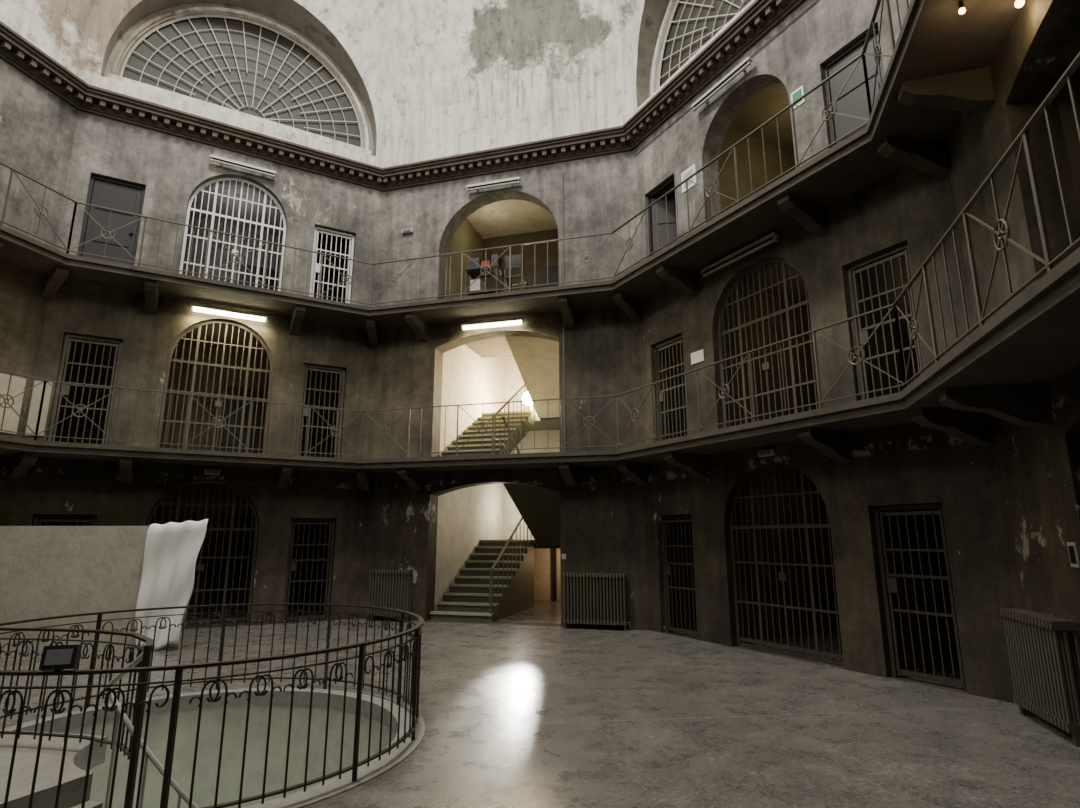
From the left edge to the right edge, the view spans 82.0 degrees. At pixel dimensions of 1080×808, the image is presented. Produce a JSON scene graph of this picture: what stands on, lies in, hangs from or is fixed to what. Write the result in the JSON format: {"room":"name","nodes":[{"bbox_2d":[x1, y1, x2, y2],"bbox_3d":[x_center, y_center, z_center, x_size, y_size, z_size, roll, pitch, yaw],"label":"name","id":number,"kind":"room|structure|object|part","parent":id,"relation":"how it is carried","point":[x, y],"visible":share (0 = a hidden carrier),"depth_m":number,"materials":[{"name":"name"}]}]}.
{"room":"prison interior","nodes":[
{"label":"prison interior","id":0,"kind":"room"},
{"bbox_2d":[0,58,78,525],"bbox_3d":[-9.671,-1.468,8.056,0.400,10.050,6.114,-3,-13,15],"label":"wall","id":1,"kind":"structure","parent":0,"point":[38,127],"depth_m":10.67,"materials":[{"name":"grey paint"}]},
{"bbox_2d":[0,373,25,433],"bbox_3d":[-8.775,-0.012,10.195,0.013,0.950,0.500,-3,-13,16],"label":"notice board","id":2,"kind":"object","parent":1,"relation":"attached to","point":[17,385],"visible":0.75,"depth_m":10.28,"materials":[{"name":"white paper"}]},
{"bbox_2d":[38,183,350,610],"bbox_3d":[-7.067,-0.237,13.675,5.900,9.400,2.900,7,-14,-28],"label":"wall","id":3,"kind":"structure","parent":0,"point":[77,357],"depth_m":14.79,"materials":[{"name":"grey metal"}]},
{"bbox_2d":[6,111,383,628],"bbox_3d":[-6.263,-0.564,12.271,6.114,10.050,0.400,7,-14,-28],"label":"wall","id":4,"kind":"structure","parent":0,"point":[171,168],"depth_m":12.07,"materials":[{"name":"grey paint"}]},
{"bbox_2d":[25,380,52,435],"bbox_3d":[-8.537,0.073,10.593,0.250,0.950,0.012,7,-14,-28],"label":"notice board","id":5,"kind":"object","parent":4,"relation":"attached to","point":[37,390],"visible":0.71,"depth_m":10.59,"materials":[{"name":"white paper"}]},
{"bbox_2d":[33,515,96,525],"bbox_3d":[-8.075,2.857,10.409,0.860,1.960,0.060,7,-14,-28],"label":"door","id":6,"kind":"structure","parent":4,"relation":"in","point":[36,519],"depth_m":10.56,"materials":[{"name":"metal"}]},
{"bbox_2d":[48,334,122,444],"bbox_3d":[-8.075,-0.199,11.065,0.860,2.050,0.060,7,-14,-28],"label":"door","id":7,"kind":"structure","parent":4,"relation":"in","point":[65,389],"depth_m":11.08,"materials":[{"name":"grey metal"}]},
{"bbox_2d":[78,174,145,264],"bbox_3d":[-8.075,-3.279,11.725,0.880,2.030,0.160,7,-14,-28],"label":"door","id":8,"kind":"structure","parent":4,"relation":"in","point":[103,191],"depth_m":11.74,"materials":[{"name":"grey paint"}]},
{"bbox_2d":[146,479,257,627],"bbox_3d":[-6.260,2.732,11.496,1.850,2.670,0.060,7,-14,-28],"label":"gate","id":9,"kind":"object","parent":4,"relation":"attached to","point":[200,567],"visible":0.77,"depth_m":11.64,"materials":[{"name":"metal"}]},
{"bbox_2d":[204,469,219,474],"bbox_3d":[-6.144,1.274,11.660,0.260,0.090,0.083,7,-14,-28],"label":"emergency light","id":10,"kind":"object","parent":4,"relation":"attached to","point":[207,471],"visible":1,"depth_m":11.63,"materials":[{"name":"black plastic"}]},
{"bbox_2d":[156,320,272,453],"bbox_3d":[-6.260,-0.314,12.149,1.850,2.740,0.060,7,-14,-28],"label":"gate","id":11,"kind":"object","parent":4,"relation":"attached to","point":[217,403],"visible":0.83,"depth_m":12.15,"materials":[{"name":"grey metal"}]},
{"bbox_2d":[190,303,268,321],"bbox_3d":[-6.121,-1.783,12.273,1.390,0.145,0.178,7,-14,-28],"label":"fluorescent light","id":12,"kind":"object","parent":4,"relation":"attached to","point":[195,307],"visible":1,"depth_m":12.19,"materials":[{"name":"white plastic"}]},
{"bbox_2d":[179,177,285,290],"bbox_3d":[-6.260,-3.404,12.812,1.850,2.720,0.060,7,-14,-28],"label":"gate","id":13,"kind":"object","parent":4,"relation":"attached to","point":[223,179],"visible":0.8,"depth_m":12.83,"materials":[{"name":"metal"}]},
{"bbox_2d":[210,154,275,177],"bbox_3d":[-6.165,-4.917,12.920,1.240,0.126,0.178,7,-14,-28],"label":"fluorescent light","id":14,"kind":"object","parent":4,"relation":"attached to","point":[217,159],"visible":1,"depth_m":12.86,"materials":[{"name":"white plastic"}]},
{"bbox_2d":[282,518,334,621],"bbox_3d":[-4.574,3.267,12.320,0.860,1.960,0.060,7,-14,-28],"label":"door","id":15,"kind":"structure","parent":4,"relation":"in","point":[293,565],"depth_m":12.32,"materials":[{"name":"metal"}]},
{"bbox_2d":[296,364,344,457],"bbox_3d":[-4.574,0.211,12.976,0.860,2.050,0.060,7,-14,-28],"label":"door","id":16,"kind":"structure","parent":4,"relation":"in","point":[305,412],"depth_m":12.99,"materials":[{"name":"grey metal"}]},
{"bbox_2d":[309,226,354,302],"bbox_3d":[-4.574,-2.869,13.637,0.860,2.010,0.060,7,-14,-28],"label":"door","id":17,"kind":"structure","parent":4,"relation":"in","point":[315,267],"depth_m":13.68,"materials":[{"name":"metal"}]},
{"bbox_2d":[0,0,754,167],"bbox_3d":[-2.763,-10.938,8.085,17.320,8.321,17.320,7,-14,-28],"label":"ceiling","id":18,"kind":"structure","parent":0,"point":[429,79],"depth_m":13.87,"materials":[{"name":"white paint"}]},
{"bbox_2d":[107,6,370,154],"bbox_3d":[-6.327,-7.450,13.864,5.200,2.705,0.220,7,-14,-28],"label":"window","id":19,"kind":"structure","parent":18,"relation":"attached to","point":[240,67],"depth_m":13.81,"materials":[{"name":"paint"}]},
{"bbox_2d":[650,0,750,94],"bbox_3d":[3.620,-8.042,11.108,0.220,2.705,5.200,7,-14,-28],"label":"window","id":20,"kind":"structure","parent":18,"relation":"attached to","point":[695,22],"depth_m":12.37,"materials":[{"name":"paint"}]},
{"bbox_2d":[434,199,559,610],"bbox_3d":[-0.225,0.053,15.149,3.020,9.450,4.350,-3,-13,15],"label":"wall","id":21,"kind":"structure","parent":0,"point":[467,516],"depth_m":15.36,"materials":[{"name":"white paint"}]},
{"bbox_2d":[445,218,558,357],"bbox_3d":[-0.522,-3.100,14.752,2.718,3.230,2.530,-3,-13,15],"label":"wall","id":22,"kind":"structure","parent":0,"point":[466,237],"depth_m":15.81,"materials":[{"name":"brown paint"}]},
{"bbox_2d":[359,151,648,629],"bbox_3d":[-0.805,-0.430,12.896,6.114,10.050,0.400,-3,-13,15],"label":"wall","id":23,"kind":"structure","parent":0,"point":[603,528],"depth_m":12.70,"materials":[{"name":"grey paint"}]},
{"bbox_2d":[0,0,805,191],"bbox_3d":[-2.763,-6.699,7.176,14.360,0.370,14.360,7,-14,-28],"label":"crown molding","id":24,"kind":"structure","parent":23,"relation":"attached to","point":[761,16],"depth_m":12.42,"materials":[{"name":"grey concrete"}]},
{"bbox_2d":[402,228,412,233],"bbox_3d":[-2.988,-3.898,14.014,0.260,0.090,0.083,-3,-13,15],"label":"emergency light","id":25,"kind":"object","parent":23,"relation":"attached to","point":[404,231],"visible":1,"depth_m":13.98,"materials":[{"name":"white plastic"}]},
{"bbox_2d":[460,317,524,329],"bbox_3d":[-0.981,-1.649,12.899,1.390,0.145,0.178,-3,-13,15],"label":"fluorescent light","id":26,"kind":"object","parent":23,"relation":"attached to","point":[519,320],"visible":1,"depth_m":12.82,"materials":[{"name":"white plastic"}]},
{"bbox_2d":[466,177,520,191],"bbox_3d":[-1.010,-4.776,13.578,1.240,0.126,0.178,-3,-13,15],"label":"fluorescent light","id":27,"kind":"object","parent":23,"relation":"attached to","point":[514,180],"visible":1,"depth_m":13.51,"materials":[{"name":"white plastic"}]},
{"bbox_2d":[0,0,1026,345],"bbox_3d":[-2.763,-3.599,6.511,14.066,1.548,14.066,-3,-13,15],"label":"balcony","id":28,"kind":"object","parent":23,"relation":"attached to","point":[938,70],"visible":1,"depth_m":9.36,"materials":[{"name":"concrete"}]},
{"bbox_2d":[464,264,503,295],"bbox_3d":[-1.136,-2.395,12.781,0.750,0.740,0.450,-3,-13,15],"label":"side table","id":29,"kind":"object","parent":28,"relation":"on","point":[496,270],"visible":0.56,"depth_m":12.72,"materials":[{"name":"paint"}]},
{"bbox_2d":[468,254,501,290],"bbox_3d":[-1.132,-2.656,12.830,0.640,0.768,0.280,-3,-13,15],"label":"stacked boxes","id":30,"kind":"object","parent":29,"relation":"on","point":[478,284],"visible":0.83,"depth_m":12.74,"materials":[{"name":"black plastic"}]},
{"bbox_2d":[504,253,527,291],"bbox_3d":[-0.480,-2.528,12.587,0.390,0.920,0.390,-3,-13,15],"label":"wooden chair","id":31,"kind":"object","parent":28,"relation":"on","point":[516,260],"visible":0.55,"depth_m":12.47,"materials":[{"name":"paint"}]},
{"bbox_2d":[958,1,965,13],"bbox_3d":[3.600,-3.402,5.312,0.052,0.152,0.052,0,-12,0],"label":"bulb","id":32,"kind":"object","parent":28,"relation":"attached to","point":[962,9],"visible":1,"depth_m":5.29,"materials":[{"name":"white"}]},
{"bbox_2d":[1014,0,1024,7],"bbox_3d":[4.030,-3.418,5.233,0.070,0.170,0.070,0,-12,0],"label":"bulb","id":33,"kind":"object","parent":28,"relation":"attached to","point":[1019,3],"visible":1,"depth_m":5.21,"materials":[{"name":"white glass"}]},
{"bbox_2d":[0,52,1079,490],"bbox_3d":[-2.763,-0.499,5.846,14.066,1.548,14.066,-3,-13,15],"label":"balcony","id":34,"kind":"object","parent":23,"relation":"attached to","point":[1001,370],"visible":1,"depth_m":6.88,"materials":[{"name":"metal"}]},
{"bbox_2d":[562,172,565,451],"bbox_3d":[0.482,-1.948,12.614,0.024,6.100,0.028,-3,-13,16],"label":"conduit pipe","id":35,"kind":"object","parent":23,"relation":"attached to","point":[562,172],"visible":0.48,"depth_m":12.51,"materials":[{"name":"metal"}]},
{"bbox_2d":[0,600,1079,807],"bbox_3d":[-2.000,2.945,5.505,28.000,0.250,28.000,0,-12,0],"label":"floor","id":36,"kind":"structure","parent":0,"point":[476,749],"depth_m":5.55,"materials":[{"name":"grey stone"}]},
{"bbox_2d":[0,526,148,649],"bbox_3d":[-7.296,2.758,9.447,2.900,1.770,0.420,0,-12,1],"label":"wall","id":37,"kind":"structure","parent":36,"relation":"on","point":[46,571],"depth_m":9.26,"materials":[{"name":"beige paint"}]},
{"bbox_2d":[135,519,207,649],"bbox_3d":[-5.465,2.645,9.189,0.876,1.864,0.175,0,-12,0],"label":"sheet","id":38,"kind":"object","parent":37,"relation":"hanging from","point":[171,549],"visible":0.91,"depth_m":9.20,"materials":[{"name":"white fabric"}]},
{"bbox_2d":[178,608,186,649],"bbox_3d":[-5.535,2.708,9.238,0.630,1.780,0.040,0,-12,0],"label":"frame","id":39,"kind":"object","parent":37,"relation":"attached to","point":[184,616],"visible":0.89,"depth_m":9.09,"materials":[{"name":"grey metal"}]},
{"bbox_2d":[0,603,423,807],"bbox_3d":[-2.820,2.273,5.086,3.645,0.869,3.645,0,-12,0],"label":"railing","id":40,"kind":"object","parent":36,"relation":"on","point":[415,654],"depth_m":4.14,"materials":[{"name":"black metal"}]},
{"bbox_2d":[38,644,81,671],"bbox_3d":[-2.650,1.406,3.437,0.160,0.142,0.098,4,-13,-20],"label":"sign box","id":41,"kind":"object","parent":40,"relation":"attached to","point":[58,658],"visible":1,"depth_m":3.41,"materials":[{"name":"black plastic"}]},
{"bbox_2d":[0,686,424,807],"bbox_3d":[-2.820,4.463,4.617,4.400,3.608,4.400,0,-12,0],"label":"stairwell shaft","id":42,"kind":"object","parent":36,"relation":"in","point":[206,769],"visible":0.59,"depth_m":6.35,"materials":[{"name":"grey concrete"}]},
{"bbox_2d":[0,627,198,807],"bbox_3d":[-2.785,3.490,4.232,3.326,3.650,2.099,1,-12,-7],"label":"spiral staircase","id":43,"kind":"structure","parent":42,"relation":"in","point":[78,745],"depth_m":4.42,"materials":[{"name":"metal"}]},
{"bbox_3d":[-2.494,2.865,4.133,0.995,2.421,0.448,5,-13,-22],"label":"handrail","id":44,"kind":"part","parent":43,"relation":"part of","materials":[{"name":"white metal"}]},
{"bbox_2d":[367,569,412,621],"bbox_3d":[-2.921,3.768,12.237,0.941,0.965,0.190,-3,-13,15],"label":"radiator","id":45,"kind":"object","parent":36,"relation":"on","point":[392,589],"visible":0.89,"depth_m":12.20,"materials":[{"name":"metal"}]},
{"bbox_2d":[430,275,559,621],"bbox_3d":[-0.275,1.110,14.740,2.700,7.213,4.400,-3,-13,15],"label":"staircase","id":46,"kind":"structure","parent":36,"relation":"on","point":[497,583],"depth_m":13.71,"materials":[{"name":"concrete"}]},
{"bbox_3d":[-0.471,0.964,14.063,0.240,7.213,2.935,-3,-13,15],"label":"stair railing","id":47,"kind":"part","parent":46,"relation":"part of","materials":[{"name":"metal"}]},
{"bbox_2d":[522,392,532,404],"bbox_3d":[-0.280,-0.581,15.646,0.340,1.240,0.340,0,-12,0],"label":"hanging bulb","id":48,"kind":"object","parent":46,"relation":"hanging from","point":[526,393],"visible":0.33,"depth_m":15.44,"materials":[{"name":"beige glass"}]},
{"bbox_2d":[553,548,560,600],"bbox_3d":[0.888,4.388,16.001,1.150,1.330,0.050,-3,-13,15],"label":"door","id":49,"kind":"structure","parent":46,"relation":"attached to","point":[556,551],"depth_m":16.11,"materials":[{"name":"paint"}]},
{"bbox_2d":[563,572,630,630],"bbox_3d":[1.019,3.534,11.145,1.191,0.965,0.190,-3,-13,15],"label":"radiator","id":50,"kind":"object","parent":36,"relation":"on","point":[581,590],"visible":1,"depth_m":11.12,"materials":[{"name":"metal"}]},
{"bbox_2d":[1000,608,1079,746],"bbox_3d":[4.367,2.307,5.356,0.190,0.935,1.041,-3,-13,15],"label":"radiator","id":51,"kind":"object","parent":36,"relation":"on","point":[1044,649],"visible":1,"depth_m":5.21,"materials":[{"name":"metal"}]},
{"bbox_2d":[666,83,958,670],"bbox_3d":[4.947,-0.952,10.345,2.900,9.400,5.900,7,-14,-28],"label":"wall","id":52,"kind":"structure","parent":0,"point":[769,101],"depth_m":10.90,"materials":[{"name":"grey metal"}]},
{"bbox_2d":[632,0,1015,703],"bbox_3d":[3.506,-1.145,9.564,0.400,10.050,6.114,7,-14,-28],"label":"wall","id":53,"kind":"structure","parent":0,"point":[910,463],"depth_m":8.40,"materials":[{"name":"grey paint"}]},
{"bbox_2d":[648,177,676,256],"bbox_3d":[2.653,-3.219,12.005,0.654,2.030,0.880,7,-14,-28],"label":"door","id":54,"kind":"structure","parent":53,"relation":"in","point":[661,223],"depth_m":12.21,"materials":[{"name":"paint"}]},
{"bbox_2d":[654,335,685,440],"bbox_3d":[2.403,-0.168,11.208,0.060,2.050,0.860,7,-14,-28],"label":"door","id":55,"kind":"structure","parent":53,"relation":"in","point":[659,392],"depth_m":11.38,"materials":[{"name":"grey metal"}]},
{"bbox_2d":[661,515,696,635],"bbox_3d":[2.403,2.887,10.552,0.060,1.960,0.860,7,-14,-28],"label":"door","id":56,"kind":"structure","parent":53,"relation":"in","point":[667,569],"depth_m":10.68,"materials":[{"name":"metal"}]},
{"bbox_2d":[681,164,695,192],"bbox_3d":[2.689,-4.081,11.250,0.016,0.400,0.360,7,-14,-28],"label":"notice board","id":57,"kind":"object","parent":53,"relation":"attached to","point":[692,169],"visible":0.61,"depth_m":11.23,"materials":[{"name":"white paper"}]},
{"bbox_2d":[691,349,703,364],"bbox_3d":[2.676,-0.800,10.574,0.012,0.200,0.300,7,-14,-29],"label":"wall sign","id":58,"kind":"object","parent":53,"relation":"attached to","point":[698,356],"visible":1,"depth_m":10.56,"materials":[{"name":"white paper"}]},
{"bbox_2d":[691,57,752,110],"bbox_3d":[3.106,-5.414,10.602,0.178,0.126,1.340,7,-14,-28],"label":"fluorescent light","id":59,"kind":"object","parent":53,"relation":"attached to","point":[744,64],"visible":1,"depth_m":10.51,"materials":[{"name":"white plastic"}]},
{"bbox_2d":[634,0,817,155],"bbox_3d":[3.314,-5.640,10.418,0.020,0.017,5.600,7,-14,-28],"label":"conduit pipe","id":60,"kind":"object","parent":53,"relation":"attached to","point":[816,0],"visible":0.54,"depth_m":9.98,"materials":[{"name":"metal"}]},
{"bbox_2d":[701,232,778,276],"bbox_3d":[3.155,-2.333,9.852,0.178,0.126,1.540,7,-14,-28],"label":"fluorescent light","id":61,"kind":"object","parent":53,"relation":"attached to","point":[772,237],"visible":1,"depth_m":9.74,"materials":[{"name":"grey metal"}]},
{"bbox_2d":[758,449,775,456],"bbox_3d":[3.293,0.713,9.044,0.083,0.090,0.260,7,-14,-28],"label":"emergency light","id":62,"kind":"object","parent":53,"relation":"attached to","point":[769,452],"visible":1,"depth_m":8.99,"materials":[{"name":"grey plastic"}]},
{"bbox_2d":[718,258,817,427],"bbox_3d":[3.439,-0.881,9.504,0.060,2.740,1.850,7,-14,-28],"label":"gate","id":63,"kind":"object","parent":53,"relation":"attached to","point":[725,304],"visible":0.59,"depth_m":9.56,"materials":[{"name":"grey metal"}]},
{"bbox_2d":[730,462,843,666],"bbox_3d":[3.439,2.164,8.851,0.060,2.670,1.850,7,-14,-28],"label":"gate","id":64,"kind":"object","parent":53,"relation":"attached to","point":[783,577],"visible":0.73,"depth_m":8.85,"materials":[{"name":"metal"}]},
{"bbox_2d":[790,85,804,108],"bbox_3d":[3.835,-4.561,9.254,0.016,0.280,0.220,7,-14,-28],"label":"exit sign","id":65,"kind":"object","parent":53,"relation":"attached to","point":[799,92],"visible":0.82,"depth_m":9.24,"materials":[{"name":"plastic"}]},
{"bbox_2d":[823,26,884,146],"bbox_3d":[4.358,-3.982,8.445,0.160,2.030,0.880,7,-14,-28],"label":"door","id":66,"kind":"structure","parent":53,"relation":"in","point":[852,100],"depth_m":8.56,"materials":[{"name":"paint"}]},
{"bbox_2d":[847,244,924,399],"bbox_3d":[4.358,-0.902,7.784,0.060,2.050,0.860,7,-14,-28],"label":"door","id":67,"kind":"structure","parent":53,"relation":"in","point":[862,334],"depth_m":7.92,"materials":[{"name":"grey metal"}]},
{"bbox_2d":[873,504,966,690],"bbox_3d":[4.358,2.153,7.129,0.060,1.960,0.860,7,-14,-28],"label":"door","id":68,"kind":"structure","parent":53,"relation":"in","point":[890,585],"depth_m":7.19,"materials":[{"name":"metal"}]},
{"bbox_2d":[947,0,1079,642],"bbox_3d":[4.145,-2.289,4.227,0.400,10.050,6.114,-3,-13,15],"label":"wall","id":69,"kind":"structure","parent":0,"point":[1037,470],"depth_m":5.64,"materials":[{"name":"grey paint"}]},
{"bbox_2d":[1067,542,1079,567],"bbox_3d":[4.379,1.238,5.104,0.016,0.200,0.120,-3,-13,16],"label":"light switch","id":70,"kind":"object","parent":69,"relation":"attached to","point":[1072,546],"visible":1,"depth_m":5.09,"materials":[{"name":"white plastic"}]},
{"bbox_2d":[1056,48,1079,212],"bbox_3d":[5.463,-2.328,3.928,2.300,9.400,2.920,-3,-13,15],"label":"wall","id":71,"kind":"structure","parent":0,"point":[1063,97],"depth_m":5.61,"materials":[{"name":"brown paint"}]}
]}

